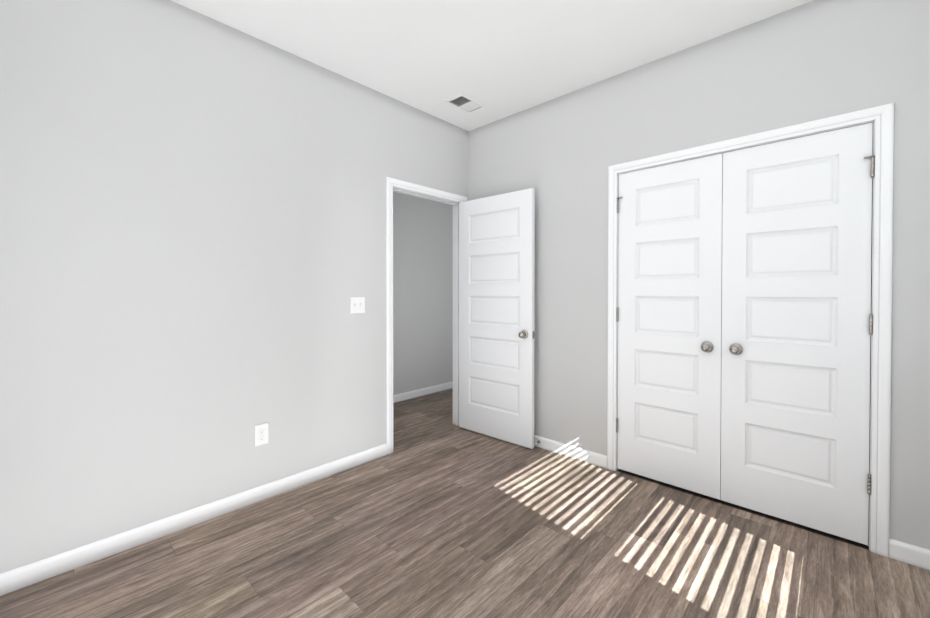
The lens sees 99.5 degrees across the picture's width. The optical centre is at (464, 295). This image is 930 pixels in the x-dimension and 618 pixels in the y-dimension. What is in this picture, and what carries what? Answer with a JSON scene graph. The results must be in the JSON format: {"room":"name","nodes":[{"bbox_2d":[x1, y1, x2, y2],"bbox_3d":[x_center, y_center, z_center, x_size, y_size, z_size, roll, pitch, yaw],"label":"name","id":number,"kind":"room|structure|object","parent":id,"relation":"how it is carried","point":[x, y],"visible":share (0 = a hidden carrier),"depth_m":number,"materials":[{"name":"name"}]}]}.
{"room":"empty bedroom","nodes":[
{"label":"empty bedroom","id":0,"kind":"room"},
{"bbox_2d":[0,0,467,572],"bbox_3d":[-0.472,-0.158,3.206,0.115,2.725,5.450,1,1,43],"label":"wall","id":1,"kind":"structure","parent":0,"point":[192,232],"depth_m":2.03,"materials":[{"name":"grey paint"}]},
{"bbox_2d":[0,443,386,595],"bbox_3d":[-1.373,1.173,2.163,0.014,0.086,2.277,1,1,43],"label":"baseboard","id":2,"kind":"structure","parent":1,"relation":"attached to","point":[12,580],"depth_m":2.00,"materials":[{"name":"white paint"}]},
{"bbox_2d":[254,423,268,446],"bbox_3d":[-1.209,0.826,2.340,0.008,0.124,0.079,1,1,43],"label":"duplex electrical outlet","id":3,"kind":"object","parent":1,"relation":"attached to","point":[261,434],"visible":1,"depth_m":2.34,"materials":[{"name":"white plastic"}]},
{"bbox_2d":[350,297,364,313],"bbox_3d":[-0.760,0.067,2.803,0.018,0.117,0.117,1,1,43],"label":"switch plate","id":4,"kind":"object","parent":1,"relation":"attached to","point":[357,304],"visible":1,"depth_m":2.80,"materials":[{"name":"white plastic"}]},
{"bbox_2d":[386,176,466,454],"bbox_3d":[-0.335,0.148,3.356,0.149,2.110,0.898,1,1,43],"label":"door frame","id":5,"kind":"structure","parent":1,"relation":"attached to","point":[392,182],"depth_m":3.11,"materials":[{"name":"white paint"}]},
{"bbox_2d":[459,188,534,448],"bbox_3d":[0.237,0.176,3.329,0.802,2.030,0.159,1,1,41],"label":"hall door","id":6,"kind":"structure","parent":5,"relation":"attached to","point":[496,302],"depth_m":3.28,"materials":[{"name":"white paint"}]},
{"bbox_2d":[393,192,452,394],"bbox_3d":[-0.796,-0.171,4.469,0.115,2.725,4.080,1,1,43],"label":"wall","id":7,"kind":"structure","parent":0,"point":[422,295],"depth_m":4.67,"materials":[{"name":"grey paint"}]},
{"bbox_2d":[393,381,452,402],"bbox_3d":[-0.749,1.150,4.438,0.014,0.086,3.850,1,1,43],"label":"baseboard","id":8,"kind":"structure","parent":7,"relation":"attached to","point":[419,392],"depth_m":4.68,"materials":[{"name":"white paint"}]},
{"bbox_2d":[0,388,929,617],"bbox_3d":[0.369,1.262,2.432,5.090,0.101,5.650,1,1,43],"label":"floor","id":9,"kind":"structure","parent":0,"point":[437,513],"depth_m":1.84,"materials":[{"name":"brown wood"}]},
{"bbox_2d":[171,0,812,130],"bbox_3d":[0.369,-1.562,2.404,5.090,0.100,5.650,1,1,43],"label":"ceiling","id":10,"kind":"structure","parent":0,"point":[500,59],"depth_m":2.30,"materials":[{"name":"white paint"}]},
{"bbox_2d":[444,92,486,112],"bbox_3d":[0.007,-1.514,3.100,0.196,0.011,0.296,1,1,43],"label":"ceiling vent","id":11,"kind":"object","parent":10,"relation":"in","point":[465,102],"visible":1,"depth_m":3.08,"materials":[{"name":"white metal"}]},
{"bbox_2d":[468,0,929,549],"bbox_3d":[1.329,-0.151,2.522,3.450,2.725,0.115,1,1,43],"label":"wall","id":12,"kind":"structure","parent":0,"point":[804,64],"depth_m":2.31,"materials":[{"name":"grey paint"}]},
{"bbox_2d":[534,435,606,468],"bbox_3d":[0.512,1.162,3.212,1.331,0.086,0.014,1,1,43],"label":"baseboard","id":13,"kind":"structure","parent":12,"relation":"attached to","point":[587,456],"depth_m":2.93,"materials":[{"name":"white paint"}]},
{"bbox_2d":[616,153,722,499],"bbox_3d":[1.255,0.181,2.498,0.627,2.022,0.097,1,1,43],"label":"closet door","id":14,"kind":"structure","parent":12,"relation":"in","point":[669,321],"depth_m":2.48,"materials":[{"name":"white paint"}]},
{"bbox_2d":[607,103,893,556],"bbox_3d":[1.533,0.181,2.334,1.254,2.064,0.115,1,1,43],"label":"door frame","id":15,"kind":"structure","parent":12,"relation":"attached to","point":[871,353],"depth_m":1.90,"materials":[{"name":"white paint"}]},
{"bbox_2d":[721,122,874,544],"bbox_3d":[1.714,0.185,2.067,0.627,2.022,0.097,1,1,43],"label":"closet door","id":16,"kind":"structure","parent":12,"relation":"in","point":[797,323],"depth_m":2.06,"materials":[{"name":"white paint"}]},
{"bbox_2d":[889,538,929,569],"bbox_3d":[2.204,1.178,1.627,0.613,0.086,0.014,1,1,43],"label":"baseboard","id":17,"kind":"structure","parent":12,"relation":"attached to","point":[914,555],"depth_m":1.79,"materials":[{"name":"white paint"}]}
]}

